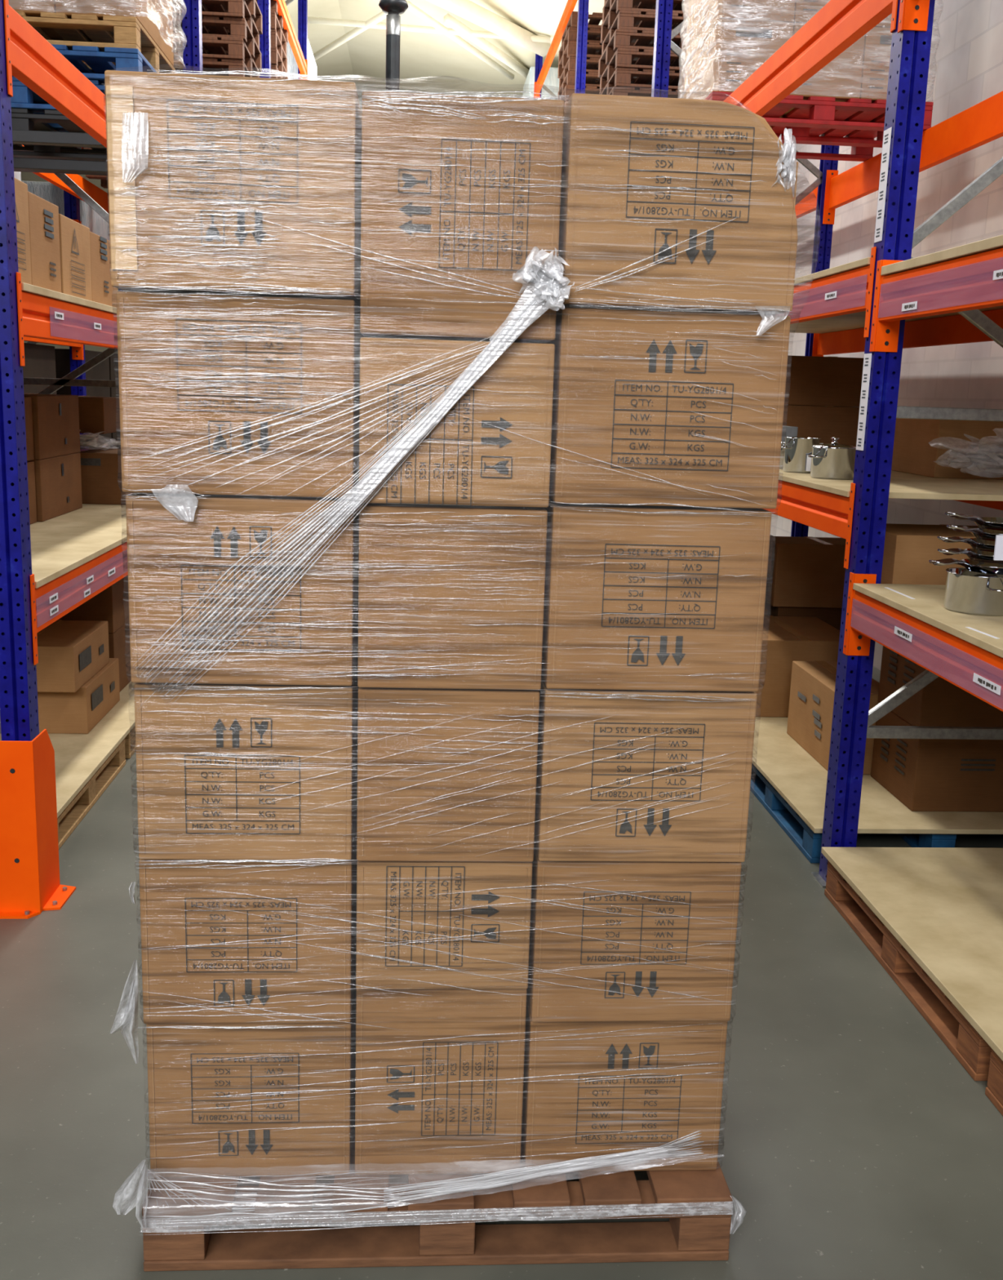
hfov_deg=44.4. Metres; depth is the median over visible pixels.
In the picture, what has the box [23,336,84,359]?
beam
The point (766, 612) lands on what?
carton
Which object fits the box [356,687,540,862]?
carton
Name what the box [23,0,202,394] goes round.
frame
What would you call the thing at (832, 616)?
carton
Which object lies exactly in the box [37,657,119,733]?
carton
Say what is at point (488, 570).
carton
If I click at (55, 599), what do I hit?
beam
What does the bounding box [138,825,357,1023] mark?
carton
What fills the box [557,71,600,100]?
pallet
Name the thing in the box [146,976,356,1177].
carton
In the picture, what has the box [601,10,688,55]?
pallet
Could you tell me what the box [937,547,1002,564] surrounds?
frying pan
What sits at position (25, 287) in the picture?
shelf board
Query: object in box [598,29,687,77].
pallet
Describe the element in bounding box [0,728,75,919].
guard
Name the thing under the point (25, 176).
wall
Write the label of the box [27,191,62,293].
carton
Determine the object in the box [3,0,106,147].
beam
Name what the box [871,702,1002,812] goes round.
carton
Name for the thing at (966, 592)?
saucepan
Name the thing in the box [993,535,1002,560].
price card
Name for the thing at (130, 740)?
pallet
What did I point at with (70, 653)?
carton
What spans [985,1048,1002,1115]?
pallet
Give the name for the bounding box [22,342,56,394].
carton
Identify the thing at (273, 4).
pallet
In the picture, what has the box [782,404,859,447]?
carton
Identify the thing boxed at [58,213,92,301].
carton
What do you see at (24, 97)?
pallet
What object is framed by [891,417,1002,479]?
carton
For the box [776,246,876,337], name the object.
beam
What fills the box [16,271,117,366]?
beam
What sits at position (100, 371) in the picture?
carton
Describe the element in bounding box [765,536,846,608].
carton
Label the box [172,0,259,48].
pallet
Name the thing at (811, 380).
carton
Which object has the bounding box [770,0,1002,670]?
wall
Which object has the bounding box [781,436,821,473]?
steel pot
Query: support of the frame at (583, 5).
on the floor
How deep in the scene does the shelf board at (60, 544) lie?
5.38 m
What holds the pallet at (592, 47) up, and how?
on the pallet at (593, 63)
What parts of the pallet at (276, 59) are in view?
board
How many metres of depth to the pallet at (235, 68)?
9.18 m
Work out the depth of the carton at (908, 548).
4.74 m
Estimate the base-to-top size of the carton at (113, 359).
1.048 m
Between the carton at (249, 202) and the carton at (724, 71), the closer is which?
the carton at (249, 202)
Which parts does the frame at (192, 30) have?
upright post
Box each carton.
[8,0,84,62]
[13,177,31,284]
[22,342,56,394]
[23,393,79,459]
[24,396,34,461]
[26,461,36,524]
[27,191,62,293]
[28,452,82,521]
[35,619,109,692]
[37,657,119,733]
[54,348,111,448]
[55,0,173,66]
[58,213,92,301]
[58,574,128,633]
[78,395,119,434]
[80,448,132,504]
[89,231,117,307]
[104,70,361,308]
[108,621,131,691]
[109,353,120,448]
[115,291,364,497]
[125,487,361,685]
[133,662,358,860]
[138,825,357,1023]
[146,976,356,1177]
[355,860,533,989]
[355,988,527,1174]
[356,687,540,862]
[357,502,547,689]
[359,337,555,507]
[360,90,564,343]
[521,995,728,1172]
[527,843,742,1022]
[534,675,757,862]
[541,497,772,691]
[545,307,791,508]
[556,93,798,315]
[683,18,793,99]
[685,0,795,62]
[755,615,839,717]
[764,601,842,630]
[764,608,768,616]
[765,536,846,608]
[767,534,773,573]
[769,22,865,126]
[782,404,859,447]
[784,355,863,407]
[786,660,879,774]
[793,0,831,24]
[822,26,892,134]
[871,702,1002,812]
[875,13,892,27]
[878,645,1002,727]
[880,523,978,585]
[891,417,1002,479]
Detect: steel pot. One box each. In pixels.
[779,441,825,468]
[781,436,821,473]
[808,437,856,479]
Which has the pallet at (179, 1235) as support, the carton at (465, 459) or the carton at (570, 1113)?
the carton at (570, 1113)
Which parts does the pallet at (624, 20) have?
board, board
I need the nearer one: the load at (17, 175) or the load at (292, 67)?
the load at (17, 175)
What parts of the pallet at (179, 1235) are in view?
board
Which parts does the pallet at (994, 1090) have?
board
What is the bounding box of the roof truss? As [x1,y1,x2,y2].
[307,0,551,79]
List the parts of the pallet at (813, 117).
board, board, board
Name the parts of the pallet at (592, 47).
board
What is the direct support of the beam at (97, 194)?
attached to the frame at (192, 30)
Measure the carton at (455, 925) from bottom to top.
0.273 m
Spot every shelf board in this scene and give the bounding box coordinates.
[0,680,136,817]
[21,282,116,314]
[30,503,127,588]
[752,716,1002,834]
[778,468,1002,501]
[790,257,1002,333]
[821,846,1002,1061]
[853,582,1002,657]
[880,235,1002,275]
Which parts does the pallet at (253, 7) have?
board, board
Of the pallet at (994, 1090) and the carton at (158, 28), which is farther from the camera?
the carton at (158, 28)
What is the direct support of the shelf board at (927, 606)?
on the beam at (975, 670)
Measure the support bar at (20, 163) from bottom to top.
0.050 m
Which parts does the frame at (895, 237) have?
foot plate, upright post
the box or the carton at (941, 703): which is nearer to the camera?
the carton at (941, 703)
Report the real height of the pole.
4.920 m
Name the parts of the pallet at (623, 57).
board, board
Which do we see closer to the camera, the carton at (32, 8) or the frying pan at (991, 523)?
the frying pan at (991, 523)
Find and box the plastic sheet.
[947,443,975,460]
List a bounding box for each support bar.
[12,129,105,147]
[13,157,107,173]
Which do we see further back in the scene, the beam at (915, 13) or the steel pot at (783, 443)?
the steel pot at (783, 443)
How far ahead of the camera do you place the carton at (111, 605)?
6.20 m
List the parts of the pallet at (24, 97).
board, board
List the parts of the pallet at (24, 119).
board, board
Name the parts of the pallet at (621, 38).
board, board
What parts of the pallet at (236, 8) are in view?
board, board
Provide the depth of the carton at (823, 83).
6.80 m
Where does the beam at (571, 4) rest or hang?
attached to the frame at (583, 5)
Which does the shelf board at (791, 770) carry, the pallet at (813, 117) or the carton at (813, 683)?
the carton at (813, 683)
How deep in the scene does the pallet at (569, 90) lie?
13.27 m
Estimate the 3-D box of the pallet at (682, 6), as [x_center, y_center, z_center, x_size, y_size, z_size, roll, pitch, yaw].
[1.531,-5.370,10.671,1.200,0.145,1.000,1,11,-4]
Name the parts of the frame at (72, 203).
upright post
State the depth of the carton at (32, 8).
5.95 m
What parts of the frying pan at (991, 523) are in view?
handle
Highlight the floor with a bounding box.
[0,666,1002,1279]
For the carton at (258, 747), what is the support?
on the carton at (215, 948)
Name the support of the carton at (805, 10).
on the carton at (823, 83)
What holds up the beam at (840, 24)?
attached to the frame at (895, 237)
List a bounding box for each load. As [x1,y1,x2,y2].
[13,171,21,181]
[21,180,109,240]
[286,37,316,80]
[523,66,559,99]
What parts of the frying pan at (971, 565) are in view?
handle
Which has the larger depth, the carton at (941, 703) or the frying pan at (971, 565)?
the carton at (941, 703)
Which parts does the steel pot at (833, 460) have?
handle, lid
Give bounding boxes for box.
[782,425,798,441]
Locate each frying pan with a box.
[928,558,1002,574]
[937,535,995,551]
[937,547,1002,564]
[945,511,1002,530]
[946,524,1002,541]
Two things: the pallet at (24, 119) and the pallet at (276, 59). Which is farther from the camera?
the pallet at (276, 59)
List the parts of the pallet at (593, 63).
board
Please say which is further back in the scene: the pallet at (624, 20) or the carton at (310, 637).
the pallet at (624, 20)
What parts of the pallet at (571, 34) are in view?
board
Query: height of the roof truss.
0.630 m
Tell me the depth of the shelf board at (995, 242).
3.62 m
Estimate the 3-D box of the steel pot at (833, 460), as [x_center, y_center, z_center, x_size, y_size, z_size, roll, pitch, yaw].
[1.375,-0.755,5.084,0.242,0.167,0.184,1,11,-4]
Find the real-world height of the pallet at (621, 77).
0.145 m
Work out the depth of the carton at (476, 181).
2.14 m
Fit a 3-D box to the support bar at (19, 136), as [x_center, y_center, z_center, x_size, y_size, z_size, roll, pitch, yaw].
[-2.305,-2.240,5.452,1.200,0.050,0.060,1,11,-4]
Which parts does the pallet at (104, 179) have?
board, board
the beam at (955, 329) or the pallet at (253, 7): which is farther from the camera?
the pallet at (253, 7)
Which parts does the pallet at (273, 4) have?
board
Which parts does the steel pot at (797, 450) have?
handle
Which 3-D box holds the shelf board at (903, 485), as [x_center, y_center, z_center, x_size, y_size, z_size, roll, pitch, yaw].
[1.747,-0.952,6.598,1.310,0.022,4.410,1,11,-4]
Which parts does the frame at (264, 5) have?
upright post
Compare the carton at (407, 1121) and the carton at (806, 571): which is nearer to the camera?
the carton at (407, 1121)
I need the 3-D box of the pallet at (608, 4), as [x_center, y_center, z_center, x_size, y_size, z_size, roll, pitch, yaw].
[1.542,-5.511,10.631,1.200,0.145,1.000,1,11,-4]
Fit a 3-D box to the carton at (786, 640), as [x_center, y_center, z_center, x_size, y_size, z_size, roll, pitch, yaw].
[1.526,0.131,6.626,0.552,0.405,0.707,1,11,-4]
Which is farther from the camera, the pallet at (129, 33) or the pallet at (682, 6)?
the pallet at (682, 6)
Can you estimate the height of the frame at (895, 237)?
6.600 m
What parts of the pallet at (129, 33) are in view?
board, board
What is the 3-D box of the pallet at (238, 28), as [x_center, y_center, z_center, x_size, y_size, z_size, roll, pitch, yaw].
[-2.541,-4.659,9.579,1.200,0.145,1.000,1,11,-4]
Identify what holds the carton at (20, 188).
on the shelf board at (25, 287)
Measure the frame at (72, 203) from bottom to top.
5.000 m
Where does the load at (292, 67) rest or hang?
on the beam
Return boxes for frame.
[0,0,39,741]
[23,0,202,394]
[26,190,88,448]
[118,0,271,291]
[284,0,307,79]
[534,53,557,100]
[574,0,589,93]
[651,0,839,537]
[811,0,1002,887]
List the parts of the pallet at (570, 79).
board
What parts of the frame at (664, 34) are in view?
upright post, upright post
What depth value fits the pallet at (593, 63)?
13.29 m
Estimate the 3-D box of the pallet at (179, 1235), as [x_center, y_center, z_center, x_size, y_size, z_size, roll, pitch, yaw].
[-0.155,1.114,2.993,1.200,0.145,1.000,1,11,-4]
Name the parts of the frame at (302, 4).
upright post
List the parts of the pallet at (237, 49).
board, board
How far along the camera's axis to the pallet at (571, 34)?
13.20 m
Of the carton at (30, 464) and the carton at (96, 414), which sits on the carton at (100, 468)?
the carton at (96, 414)
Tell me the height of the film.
0.112 m
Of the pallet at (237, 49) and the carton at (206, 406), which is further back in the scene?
the pallet at (237, 49)
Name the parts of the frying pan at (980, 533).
handle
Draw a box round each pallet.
[10,75,105,147]
[11,107,107,175]
[16,11,175,73]
[52,44,156,85]
[57,738,125,848]
[83,57,252,77]
[85,174,107,188]
[113,35,259,77]
[124,725,135,758]
[142,1119,733,1271]
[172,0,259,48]
[173,16,262,72]
[175,0,262,34]
[256,0,288,42]
[270,11,286,55]
[270,29,287,71]
[271,46,288,79]
[271,64,282,79]
[557,40,602,78]
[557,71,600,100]
[558,26,602,64]
[559,56,599,89]
[559,84,599,102]
[561,11,602,44]
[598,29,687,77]
[600,0,688,43]
[600,48,686,94]
[600,67,684,97]
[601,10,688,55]
[602,0,675,23]
[608,86,684,98]
[705,91,933,161]
[750,763,956,862]
[824,860,991,1080]
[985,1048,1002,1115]
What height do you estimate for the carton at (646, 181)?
0.348 m
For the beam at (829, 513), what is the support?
attached to the frame at (895, 237)
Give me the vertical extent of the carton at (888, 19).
0.378 m
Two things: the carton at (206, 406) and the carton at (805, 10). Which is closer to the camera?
the carton at (206, 406)
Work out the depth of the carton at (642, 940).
2.49 m
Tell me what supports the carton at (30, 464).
on the shelf board at (60, 544)
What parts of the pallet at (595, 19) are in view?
board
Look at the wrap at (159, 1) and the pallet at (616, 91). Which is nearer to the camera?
the wrap at (159, 1)
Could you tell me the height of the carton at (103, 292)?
0.298 m
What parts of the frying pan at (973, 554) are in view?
handle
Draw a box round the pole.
[378,0,408,92]
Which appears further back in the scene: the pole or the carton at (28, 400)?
the pole
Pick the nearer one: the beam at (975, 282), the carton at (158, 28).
the beam at (975, 282)
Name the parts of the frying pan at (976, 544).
handle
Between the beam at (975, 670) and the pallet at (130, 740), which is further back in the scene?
the pallet at (130, 740)
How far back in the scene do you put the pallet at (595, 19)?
13.15 m
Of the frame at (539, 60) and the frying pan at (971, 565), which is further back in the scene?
the frame at (539, 60)
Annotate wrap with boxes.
[111,75,796,1232]
[122,0,183,62]
[684,0,940,98]
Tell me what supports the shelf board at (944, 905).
on the pallet at (994, 1090)
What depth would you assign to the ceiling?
18.55 m
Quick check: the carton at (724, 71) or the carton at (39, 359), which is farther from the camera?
the carton at (39, 359)
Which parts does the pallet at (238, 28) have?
board, board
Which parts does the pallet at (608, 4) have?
board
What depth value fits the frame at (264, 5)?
10.30 m
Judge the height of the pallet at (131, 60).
0.145 m
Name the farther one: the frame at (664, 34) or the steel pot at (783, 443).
the frame at (664, 34)
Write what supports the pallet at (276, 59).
on the pallet at (275, 73)
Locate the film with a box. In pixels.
[79,429,120,449]
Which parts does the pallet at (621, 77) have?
board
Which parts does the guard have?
plate, plate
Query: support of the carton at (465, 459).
on the carton at (488, 570)
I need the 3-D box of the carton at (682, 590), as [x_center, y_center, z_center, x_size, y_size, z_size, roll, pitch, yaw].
[0.268,-0.159,2.737,0.413,0.348,0.866,1,11,-4]
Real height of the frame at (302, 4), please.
6.600 m
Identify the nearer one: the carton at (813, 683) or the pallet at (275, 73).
the carton at (813, 683)
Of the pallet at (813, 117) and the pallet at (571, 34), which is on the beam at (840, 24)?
the pallet at (813, 117)
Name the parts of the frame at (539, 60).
upright post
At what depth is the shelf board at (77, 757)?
5.42 m
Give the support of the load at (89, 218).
on the beam
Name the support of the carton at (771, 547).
on the carton
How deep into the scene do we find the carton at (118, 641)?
6.42 m
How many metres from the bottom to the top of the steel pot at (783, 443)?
0.121 m
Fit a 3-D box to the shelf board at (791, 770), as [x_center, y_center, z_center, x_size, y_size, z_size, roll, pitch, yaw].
[1.650,0.465,6.068,1.090,0.020,2.740,1,11,-4]
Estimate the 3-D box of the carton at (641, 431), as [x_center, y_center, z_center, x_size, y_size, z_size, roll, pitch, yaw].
[0.282,-0.503,2.652,0.417,0.348,0.866,1,11,-4]
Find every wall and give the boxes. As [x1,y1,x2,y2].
[21,172,118,353]
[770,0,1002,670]
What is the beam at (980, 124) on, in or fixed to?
attached to the frame at (895, 237)
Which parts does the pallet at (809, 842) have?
board, board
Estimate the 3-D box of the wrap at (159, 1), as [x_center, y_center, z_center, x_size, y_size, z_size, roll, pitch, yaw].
[-2.376,-3.492,6.327,1.296,0.728,1.016,1,11,-4]
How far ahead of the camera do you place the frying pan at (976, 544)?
3.72 m
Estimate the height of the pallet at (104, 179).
0.145 m
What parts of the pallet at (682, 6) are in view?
board, board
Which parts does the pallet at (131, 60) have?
board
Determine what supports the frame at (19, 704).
on the floor
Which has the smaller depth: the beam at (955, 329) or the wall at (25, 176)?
the beam at (955, 329)
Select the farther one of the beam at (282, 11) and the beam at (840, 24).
the beam at (282, 11)
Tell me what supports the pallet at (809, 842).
on the floor
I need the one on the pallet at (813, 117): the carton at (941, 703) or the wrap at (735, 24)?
the wrap at (735, 24)
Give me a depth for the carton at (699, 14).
6.73 m
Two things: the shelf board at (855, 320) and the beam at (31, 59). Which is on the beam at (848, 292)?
the shelf board at (855, 320)
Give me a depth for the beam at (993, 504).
6.04 m
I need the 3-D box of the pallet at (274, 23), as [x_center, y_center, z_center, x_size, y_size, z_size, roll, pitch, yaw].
[-2.644,-5.620,11.355,1.200,0.145,1.000,1,11,-4]
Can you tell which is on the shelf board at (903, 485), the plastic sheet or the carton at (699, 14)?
the plastic sheet
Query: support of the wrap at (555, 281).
attached to the pallet at (179, 1235)
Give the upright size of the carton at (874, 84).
0.378 m
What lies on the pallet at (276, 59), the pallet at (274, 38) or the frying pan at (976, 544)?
the pallet at (274, 38)
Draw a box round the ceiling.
[284,0,604,111]
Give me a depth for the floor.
3.10 m
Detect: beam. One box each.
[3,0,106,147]
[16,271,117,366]
[22,144,108,213]
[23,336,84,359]
[29,541,128,665]
[273,0,307,79]
[533,0,577,99]
[723,0,897,116]
[763,480,855,568]
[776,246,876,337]
[793,186,817,218]
[812,308,1002,356]
[822,91,1002,224]
[843,572,1002,711]
[869,248,1002,352]
[897,0,929,33]
[952,499,1002,510]
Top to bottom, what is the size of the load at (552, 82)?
3.030 m
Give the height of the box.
0.190 m
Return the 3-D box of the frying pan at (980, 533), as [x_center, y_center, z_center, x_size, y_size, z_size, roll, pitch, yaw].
[1.482,-0.333,3.758,0.318,0.048,0.218,1,11,-4]
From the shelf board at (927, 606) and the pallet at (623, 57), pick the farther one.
the pallet at (623, 57)
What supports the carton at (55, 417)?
on the carton at (58, 479)
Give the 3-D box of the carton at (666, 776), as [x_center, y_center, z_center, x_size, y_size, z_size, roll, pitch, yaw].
[0.257,0.185,2.822,0.416,0.348,0.866,1,11,-4]
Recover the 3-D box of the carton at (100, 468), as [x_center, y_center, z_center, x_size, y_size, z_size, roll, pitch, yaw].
[-2.402,-0.949,7.059,0.582,0.284,0.508,1,11,-4]
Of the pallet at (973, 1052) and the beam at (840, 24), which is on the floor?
the pallet at (973, 1052)
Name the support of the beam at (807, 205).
attached to the frame at (664, 34)
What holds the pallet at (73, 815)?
on the floor
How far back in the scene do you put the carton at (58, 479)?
6.17 m
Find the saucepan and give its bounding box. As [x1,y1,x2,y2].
[943,567,1002,616]
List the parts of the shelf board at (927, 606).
paper strip, paper strip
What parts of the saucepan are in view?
handle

